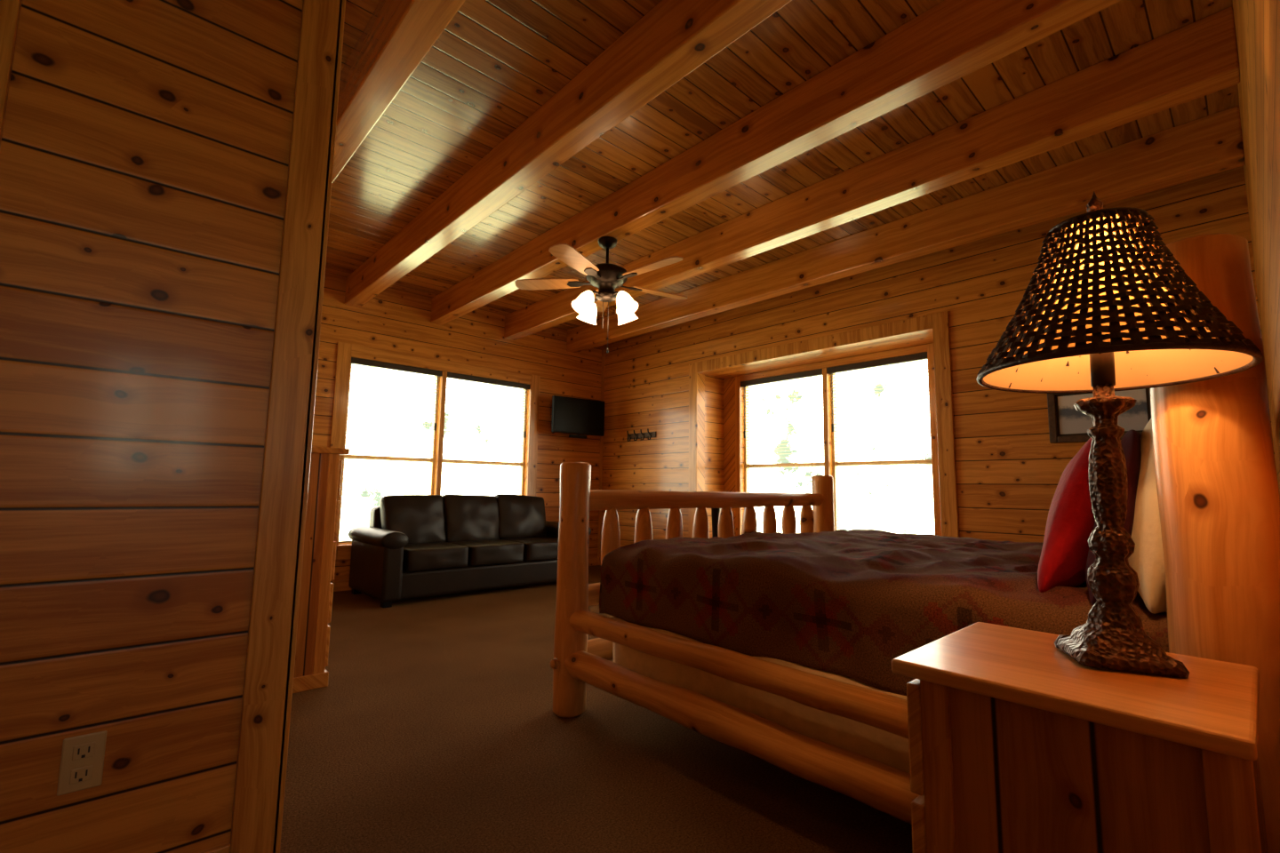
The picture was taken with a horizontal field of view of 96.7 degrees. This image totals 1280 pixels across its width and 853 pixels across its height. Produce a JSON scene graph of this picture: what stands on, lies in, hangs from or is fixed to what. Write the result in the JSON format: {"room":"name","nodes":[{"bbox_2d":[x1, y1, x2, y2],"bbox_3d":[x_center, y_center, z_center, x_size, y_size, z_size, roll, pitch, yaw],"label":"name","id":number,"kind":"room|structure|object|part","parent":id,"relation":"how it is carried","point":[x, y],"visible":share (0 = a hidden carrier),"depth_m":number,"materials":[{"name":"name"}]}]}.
{"room":"log cabin bedroom","nodes":[
{"label":"log cabin bedroom","id":0,"kind":"room"},
{"bbox_2d":[0,0,303,852],"bbox_3d":[-1.739,-0.436,1.057,1.986,3.050,0.140,7,-9,-42],"label":"wall partition","id":1,"kind":"structure","parent":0,"point":[146,144],"depth_m":1.39,"materials":[{"name":"brown wood"}]},
{"bbox_2d":[56,730,107,795],"bbox_3d":[-1.257,0.758,1.283,0.072,0.120,0.011,7,-9,-42],"label":"wall outlet","id":2,"kind":"object","parent":1,"relation":"attached to","point":[82,761],"depth_m":1.28,"materials":[{"name":"beige plastic"}]},
{"bbox_2d":[311,272,603,581],"bbox_3d":[-2.198,0.132,6.254,4.414,3.050,0.160,7,-9,-42],"label":"wall","id":3,"kind":"structure","parent":0,"point":[395,320],"depth_m":6.57,"materials":[{"name":"brown wood"}]},
{"bbox_2d":[336,544,351,548],"bbox_3d":[-2.128,1.230,6.103,2.300,0.025,0.100,7,-9,-42],"label":"sill","id":4,"kind":"structure","parent":3,"relation":"attached to","point":[348,546],"depth_m":5.42,"materials":[{"name":"brown wood"}]},
{"bbox_2d":[336,344,531,559],"bbox_3d":[-2.152,0.317,6.244,2.050,2.090,0.150,7,-9,-42],"label":"window","id":5,"kind":"structure","parent":3,"relation":"in","point":[357,351],"depth_m":6.19,"materials":[{"name":"brown wood"}]},
{"bbox_2d":[337,471,384,543],"bbox_3d":[-2.742,0.791,5.613,0.401,0.682,0.034,7,-9,-42],"label":"blind slats","id":6,"kind":"object","parent":5,"relation":"attached to","point":[348,541],"depth_m":5.50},
{"bbox_2d":[347,364,440,473],"bbox_3d":[-2.540,-0.049,5.881,0.915,1.056,0.034,7,-9,-42],"label":"blind slats","id":7,"kind":"object","parent":5,"relation":"attached to","point":[350,364],"depth_m":5.88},
{"bbox_3d":[-2.176,0.320,6.270,2.050,1.840,0.060,7,-9,-42],"label":"sash frames","id":8,"kind":"part","parent":5,"relation":"part of","materials":[{"name":"brown wood"}]},
{"bbox_2d":[350,357,530,390],"bbox_3d":[-2.117,-0.569,6.316,2.042,0.058,0.050,7,-9,-42],"label":"blind headrail","id":9,"kind":"object","parent":5,"relation":"attached to","point":[354,361],"depth_m":6.17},
{"bbox_2d":[352,370,526,527],"bbox_3d":[-2.087,0.313,6.245,1.868,1.770,0.030,7,-9,-42],"label":"blind cords","id":10,"kind":"object","parent":9,"relation":"hanging from","point":[435,424],"depth_m":6.18,"materials":[{"name":"white fabric"}]},
{"bbox_3d":[-2.204,0.312,6.204,0.050,1.840,0.140,7,-9,-42],"label":"mullion","id":11,"kind":"part","parent":5,"relation":"part of","materials":[{"name":"brown wood"}]},
{"bbox_2d":[443,378,528,466],"bbox_3d":[-1.768,-0.011,6.590,1.041,0.955,0.034,7,-9,-42],"label":"blind slats","id":12,"kind":"object","parent":5,"relation":"attached to","point":[447,379],"depth_m":6.55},
{"bbox_2d":[329,342,540,559],"bbox_3d":[-2.109,0.313,6.196,2.300,2.090,0.020,7,-9,-42],"label":"window frame","id":13,"kind":"structure","parent":3,"relation":"attached to","point":[341,386],"depth_m":5.55,"materials":[{"name":"brown wood"}]},
{"bbox_2d":[330,557,598,591],"bbox_3d":[-2.170,1.590,6.018,4.384,0.100,0.016,7,-9,-42],"label":"baseboard","id":14,"kind":"structure","parent":3,"relation":"attached to","point":[338,585],"depth_m":5.42,"materials":[{"name":"brown wood"}]},
{"bbox_2d":[551,395,604,438],"bbox_3d":[-0.839,-0.096,7.236,0.740,0.495,0.293,5,-8,-36],"label":"tv","id":15,"kind":"object","parent":3,"relation":"attached to","point":[570,415],"visible":1,"depth_m":7.10,"materials":[{"name":"black plastic"}]},
{"bbox_2d":[280,565,912,852],"bbox_3d":[-0.159,1.356,2.729,7.160,0.100,7.910,7,-9,-42],"label":"floor","id":16,"kind":"structure","parent":0,"point":[434,728],"depth_m":2.08,"materials":[{"name":"carpet"}]},
{"bbox_2d":[292,447,349,693],"bbox_3d":[-2.026,0.722,3.101,0.504,1.190,0.970,7,-9,-42],"label":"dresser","id":17,"kind":"object","parent":16,"relation":"on","point":[322,517],"visible":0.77,"depth_m":2.86,"materials":[{"name":"brown wood"}]},
{"bbox_3d":[-1.878,1.144,3.197,0.022,0.195,0.870,7,-9,-42],"label":"drawer","id":18,"kind":"part","parent":17,"relation":"part of","materials":[{"name":"brown wood"}]},
{"bbox_3d":[-1.875,0.934,3.220,0.022,0.195,0.870,7,-9,-42],"label":"drawer","id":19,"kind":"part","parent":17,"relation":"part of","materials":[{"name":"brown wood"}]},
{"bbox_3d":[-1.872,0.723,3.243,0.022,0.195,0.870,7,-9,-42],"label":"drawer","id":20,"kind":"part","parent":17,"relation":"part of","materials":[{"name":"brown wood"}]},
{"bbox_3d":[-1.869,0.512,3.267,0.022,0.195,0.870,7,-9,-42],"label":"drawer","id":21,"kind":"part","parent":17,"relation":"part of","materials":[{"name":"brown wood"}]},
{"bbox_3d":[-1.866,0.301,3.290,0.022,0.195,0.870,7,-9,-42],"label":"drawer","id":22,"kind":"part","parent":17,"relation":"part of","materials":[{"name":"brown wood"}]},
{"bbox_2d":[348,494,591,607],"bbox_3d":[-1.637,1.147,5.716,2.164,0.929,0.962,7,-9,-42],"label":"leather sofa","id":23,"kind":"object","parent":16,"relation":"on","point":[412,547],"visible":0.96,"depth_m":5.35,"materials":[{"name":"black leather"}]},
{"bbox_3d":[-1.895,1.139,5.999,1.800,0.600,0.200,7,-9,-42],"label":"frame","id":24,"kind":"part","parent":23,"relation":"part of","materials":[{"name":"leather"}]},
{"bbox_3d":[-2.346,1.228,5.038,0.160,0.500,0.925,7,-9,-42],"label":"arm panel","id":25,"kind":"part","parent":23,"relation":"part of","materials":[{"name":"leather"}]},
{"bbox_2d":[379,495,446,543],"bbox_3d":[-2.178,0.914,5.489,0.289,0.507,0.608,-5,-9,43],"label":"cushion","id":26,"kind":"object","parent":23,"relation":"on","point":[422,518],"depth_m":5.40,"materials":[{"name":"leather"}]},
{"bbox_2d":[402,542,468,572],"bbox_3d":[-1.965,1.181,5.207,0.574,0.196,0.664,7,-9,-42],"label":"seat cushion","id":27,"kind":"object","parent":23,"relation":"on","point":[418,556],"depth_m":4.99,"materials":[{"name":"leather"}]},
{"bbox_2d":[442,494,499,542],"bbox_3d":[-1.748,0.961,5.876,0.611,0.517,0.308,7,-9,-42],"label":"cushion","id":28,"kind":"object","parent":23,"relation":"on","point":[465,517],"depth_m":5.77,"materials":[{"name":"leather"}]},
{"bbox_3d":[-1.652,1.446,5.695,2.080,0.230,0.930,7,-9,-42],"label":"frame","id":29,"kind":"part","parent":23,"relation":"part of","materials":[{"name":"leather"}]},
{"bbox_2d":[448,539,524,566],"bbox_3d":[-1.540,1.230,5.599,0.574,0.197,0.665,7,-9,-42],"label":"seat cushion","id":30,"kind":"object","parent":23,"relation":"on","point":[481,552],"depth_m":5.38,"materials":[{"name":"leather"}]},
{"bbox_2d":[494,494,546,539],"bbox_3d":[-1.323,1.012,6.267,0.634,0.533,0.306,7,-9,-42],"label":"cushion","id":31,"kind":"object","parent":23,"relation":"on","point":[516,516],"depth_m":6.16,"materials":[{"name":"leather"}]},
{"bbox_2d":[501,536,558,561],"bbox_3d":[-1.111,1.279,5.987,0.574,0.197,0.665,7,-9,-42],"label":"seat cushion","id":32,"kind":"object","parent":23,"relation":"on","point":[535,548],"depth_m":5.71,"materials":[{"name":"leather"}]},
{"bbox_3d":[-0.918,1.392,6.341,0.160,0.500,0.925,7,-9,-42],"label":"arm panel","id":33,"kind":"part","parent":23,"relation":"part of","materials":[{"name":"leather"}]},
{"bbox_2d":[711,508,719,537],"bbox_3d":[0.719,1.127,5.399,0.690,0.965,0.690,7,-9,-42],"label":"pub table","id":34,"kind":"object","parent":16,"relation":"on","point":[715,512],"visible":0.02,"depth_m":5.39,"materials":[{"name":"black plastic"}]},
{"bbox_2d":[550,232,1279,852],"bbox_3d":[1.227,0.546,2.605,2.418,1.520,2.295,7,-9,-42],"label":"bed","id":35,"kind":"object","parent":16,"relation":"on","point":[779,649],"visible":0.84,"depth_m":1.67,"materials":[{"name":"wood"}]},
{"bbox_3d":[-0.378,1.052,2.523,0.030,0.043,0.042,7,-9,-42],"label":"rail knob","id":36,"kind":"part","parent":35,"relation":"part of","materials":[{"name":"brown wood"}]},
{"bbox_3d":[-0.311,0.727,2.618,0.154,1.120,0.155,7,-9,-42],"label":"foot post","id":37,"kind":"part","parent":35,"relation":"part of","materials":[{"name":"brown wood"}]},
{"bbox_3d":[0.509,0.880,3.359,2.230,0.107,0.107,7,-9,-42],"label":"foot rail","id":38,"kind":"part","parent":35,"relation":"part of","materials":[{"name":"brown wood"}]},
{"bbox_3d":[0.506,1.139,3.330,2.230,0.116,0.119,7,-9,-42],"label":"foot rail","id":39,"kind":"part","parent":35,"relation":"part of","materials":[{"name":"brown wood"}]},
{"bbox_3d":[0.514,0.439,3.409,2.230,0.099,0.100,7,-9,-42],"label":"foot rail","id":40,"kind":"part","parent":35,"relation":"part of","materials":[{"name":"brown wood"}]},
{"bbox_3d":[0.411,0.800,1.820,0.100,0.105,2.135,7,-9,-42],"label":"rail","id":41,"kind":"part","parent":35,"relation":"part of","materials":[{"name":"brown wood"}]},
{"bbox_3d":[0.405,0.995,1.795,0.126,0.138,2.136,7,-9,-42],"label":"rail","id":42,"kind":"part","parent":35,"relation":"part of","materials":[{"name":"brown wood"}]},
{"bbox_3d":[1.331,0.916,4.114,0.160,1.120,0.165,7,-9,-42],"label":"foot post","id":43,"kind":"part","parent":35,"relation":"part of","materials":[{"name":"brown wood"}]},
{"bbox_2d":[599,529,1168,695],"bbox_3d":[1.238,0.701,2.587,2.104,0.359,1.963,7,-9,-42],"label":"bedspread","id":44,"kind":"object","parent":35,"relation":"on","point":[840,605],"depth_m":1.92,"materials":[{"name":"brown fabric"}]},
{"bbox_2d":[1037,437,1095,592],"bbox_3d":[1.296,0.257,1.643,0.567,0.436,0.246,7,-9,-42],"label":"pillow","id":45,"kind":"object","parent":35,"relation":"on","point":[1070,523],"depth_m":1.47,"materials":[{"name":"fabric"}]},
{"bbox_2d":[1128,418,1167,614],"bbox_3d":[1.349,0.209,1.429,0.560,0.468,0.182,7,-9,-42],"label":"pillow","id":46,"kind":"object","parent":35,"relation":"on","point":[1144,525],"depth_m":1.28,"materials":[{"name":"fabric"}]},
{"bbox_3d":[1.146,0.380,1.106,0.180,1.520,0.183,7,-9,-42],"label":"head post","id":47,"kind":"part","parent":35,"relation":"part of","materials":[{"name":"brown wood"}]},
{"bbox_2d":[891,622,1268,852],"bbox_3d":[0.746,0.765,0.959,0.455,0.710,0.451,7,-9,-42],"label":"nightstand","id":48,"kind":"object","parent":16,"relation":"on","point":[1016,745],"visible":0.99,"depth_m":0.85,"materials":[{"name":"brown wood"}]},
{"bbox_3d":[0.625,0.555,1.118,0.419,0.180,0.022,7,-9,-42],"label":"drawer","id":49,"kind":"part","parent":48,"relation":"part of","materials":[{"name":"brown wood"}]},
{"bbox_3d":[0.622,0.753,1.096,0.419,0.190,0.022,7,-9,-42],"label":"drawer","id":50,"kind":"part","parent":48,"relation":"part of","materials":[{"name":"brown wood"}]},
{"bbox_2d":[976,191,1263,678],"bbox_3d":[0.856,-0.020,1.045,0.403,0.872,0.403,2,-6,-8],"label":"table lamp","id":51,"kind":"object","parent":48,"relation":"on","point":[1107,308],"visible":1,"depth_m":1.00,"materials":[{"name":"metal"}]},
{"bbox_2d":[1089,352,1115,387],"bbox_3d":[0.858,-0.113,1.056,0.036,0.076,0.036,8,-8,-42],"label":"socket","id":52,"kind":"object","parent":51,"relation":"attached to","point":[1102,364],"depth_m":1.04,"materials":[{"name":"brown metal"}]},
{"bbox_2d":[325,0,1239,330],"bbox_3d":[-0.116,-1.775,3.075,7.160,0.100,7.910,7,-9,-42],"label":"ceiling","id":53,"kind":"structure","parent":0,"point":[495,63],"depth_m":3.13,"materials":[{"name":"brown wood"}]},
{"bbox_2d":[331,0,465,183],"bbox_3d":[-0.927,-1.680,2.310,0.145,0.280,7.600,7,-9,-42],"label":"ceiling beam","id":54,"kind":"structure","parent":53,"relation":"attached to","point":[398,35],"depth_m":2.45,"materials":[{"name":"brown wood"}]},
{"bbox_2d":[344,0,791,307],"bbox_3d":[-0.811,-1.552,3.455,0.145,0.280,6.060,7,-9,-42],"label":"ceiling beam","id":55,"kind":"structure","parent":53,"relation":"attached to","point":[674,38],"depth_m":2.85,"materials":[{"name":"brown wood"}]},
{"bbox_2d":[514,236,687,352],"bbox_3d":[-0.200,-0.928,4.012,1.283,0.820,1.253,7,-9,-42],"label":"ceiling fan","id":56,"kind":"object","parent":53,"relation":"hanging from","point":[606,276],"depth_m":3.94,"materials":[{"name":"brown wood"}]},
{"bbox_2d":[430,0,1122,325],"bbox_3d":[-0.178,-1.479,4.033,0.145,0.280,6.060,7,-9,-42],"label":"ceiling beam","id":57,"kind":"structure","parent":53,"relation":"attached to","point":[951,40],"depth_m":2.86,"materials":[{"name":"brown wood"}]},
{"bbox_2d":[504,6,1239,340],"bbox_3d":[0.481,-1.403,4.634,0.145,0.280,6.060,7,-9,-42],"label":"ceiling beam","id":58,"kind":"structure","parent":53,"relation":"attached to","point":[1198,59],"depth_m":3.10,"materials":[{"name":"brown wood"}]},
{"bbox_2d":[566,105,1244,352],"bbox_3d":[1.144,-1.327,5.238,0.145,0.280,6.060,7,-9,-42],"label":"ceiling beam","id":59,"kind":"structure","parent":53,"relation":"attached to","point":[1212,144],"depth_m":3.89,"materials":[{"name":"brown wood"}]},
{"bbox_2d":[704,352,924,538],"bbox_3d":[1.779,0.128,5.717,0.480,3.050,2.750,7,-9,-42],"label":"window recess","id":60,"kind":"structure","parent":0,"point":[719,393],"depth_m":6.63,"materials":[{"name":"brown wood"}]},
{"bbox_2d":[704,332,933,378],"bbox_3d":[1.674,0.265,5.607,0.480,1.970,2.550,7,-9,-42],"label":"trim","id":61,"kind":"structure","parent":60,"relation":"attached to","point":[925,339],"depth_m":5.59,"materials":[{"name":"brown wood"}]},
{"bbox_3d":[1.674,0.265,5.607,0.480,1.970,2.550,7,-9,-42],"label":"seat","id":62,"kind":"part","parent":61,"relation":"part of","materials":[{"name":"brown wood"}]},
{"bbox_2d":[739,344,935,533],"bbox_3d":[1.901,0.324,5.790,0.150,1.976,2.080,7,-9,-42],"label":"window","id":63,"kind":"structure","parent":60,"relation":"in","point":[921,348],"depth_m":5.77,"materials":[{"name":"brown wood"}]},
{"bbox_3d":[1.925,0.322,5.772,0.140,1.840,0.050,7,-9,-42],"label":"mullion","id":64,"kind":"part","parent":63,"relation":"part of","materials":[{"name":"brown wood"}]},
{"bbox_2d":[740,352,927,387],"bbox_3d":[1.888,-0.563,5.864,0.050,0.058,2.072,7,-9,-42],"label":"blind headrail","id":65,"kind":"object","parent":63,"relation":"attached to","point":[920,356],"depth_m":5.68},
{"bbox_2d":[743,361,919,530],"bbox_3d":[1.833,0.319,5.800,0.030,1.770,1.892,7,-9,-42],"label":"blind cords","id":66,"kind":"object","parent":65,"relation":"hanging from","point":[833,426],"depth_m":5.73,"materials":[{"name":"white fabric"}]},
{"bbox_2d":[742,360,935,533],"bbox_3d":[1.879,0.343,5.768,0.034,1.737,2.056,7,-9,-42],"label":"blind slats","id":67,"kind":"object","parent":63,"relation":"attached to","point":[926,360],"visible":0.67,"depth_m":5.61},
{"bbox_3d":[1.927,0.327,5.814,0.060,1.840,2.080,7,-9,-42],"label":"sash frames","id":68,"kind":"part","parent":63,"relation":"part of","materials":[{"name":"brown wood"}]},
{"bbox_2d":[735,343,941,536],"bbox_3d":[1.853,0.318,5.747,0.020,1.976,2.216,7,-9,-42],"label":"window frame","id":69,"kind":"structure","parent":60,"relation":"attached to","point":[930,347],"depth_m":5.03,"materials":[{"name":"brown wood"}]},
{"bbox_2d":[600,166,1278,547],"bbox_3d":[1.572,0.101,5.501,0.120,3.050,6.370,7,-9,-42],"label":"wall","id":70,"kind":"structure","parent":0,"point":[1008,468],"depth_m":4.52,"materials":[{"name":"brown wood"}]},
{"bbox_2d":[597,349,605,565],"bbox_3d":[-0.521,0.384,7.649,0.030,2.900,0.030,7,-9,-42],"label":"trim","id":71,"kind":"structure","parent":70,"relation":"attached to","point":[603,350],"depth_m":7.62,"materials":[{"name":"brown wood"}]},
{"bbox_2d":[626,428,655,441],"bbox_3d":[-0.008,0.110,7.078,0.088,0.138,0.520,7,-9,-42],"label":"coat rack","id":72,"kind":"object","parent":70,"relation":"attached to","point":[641,436],"visible":1,"depth_m":7.07,"materials":[{"name":"brown metal"}]},
{"bbox_2d":[688,311,959,537],"bbox_3d":[1.505,0.201,5.457,0.022,2.060,2.790,7,-9,-42],"label":"trim alcove casing","id":73,"kind":"structure","parent":70,"relation":"attached to","point":[939,323],"depth_m":4.72,"materials":[{"name":"brown wood"}]},
{"bbox_2d":[1047,388,1151,443],"bbox_3d":[3.063,-0.093,3.779,0.030,0.380,0.580,7,-9,-42],"label":"framed picture","id":74,"kind":"object","parent":70,"relation":"attached to","point":[1067,424],"visible":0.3,"depth_m":3.86},
{"bbox_2d":[1232,0,1279,495],"bbox_3d":[2.157,-0.295,1.843,4.000,3.050,0.140,7,-9,-42],"label":"trim","id":75,"kind":"structure","parent":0,"point":[1257,22],"depth_m":1.58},
{"bbox_3d":[-0.372,-0.547,-0.119,2.680,3.050,3.730,7,-9,-42],"label":"wall","id":76,"kind":"structure","parent":0,"visible":0},
{"bbox_2d":[0,0,22,148],"bbox_3d":[-1.461,-0.416,1.199,0.110,3.050,0.025,7,-9,-42],"label":"trim","id":77,"kind":"structure","parent":76,"relation":"attached to","point":[10,10],"depth_m":1.27,"materials":[{"name":"brown wood"}]},
{"bbox_2d":[199,843,230,852],"bbox_3d":[-1.244,1.083,1.260,0.544,0.090,0.016,7,-9,-42],"label":"baseboard","id":78,"kind":"structure","parent":76,"relation":"attached to","point":[225,848],"depth_m":1.43,"materials":[{"name":"brown wood"}]},
{"bbox_2d":[230,0,345,852],"bbox_3d":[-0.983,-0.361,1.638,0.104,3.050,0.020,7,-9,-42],"label":"trim","id":79,"kind":"structure","parent":76,"relation":"attached to","point":[253,828],"depth_m":1.58,"materials":[{"name":"brown wood"}]}
]}

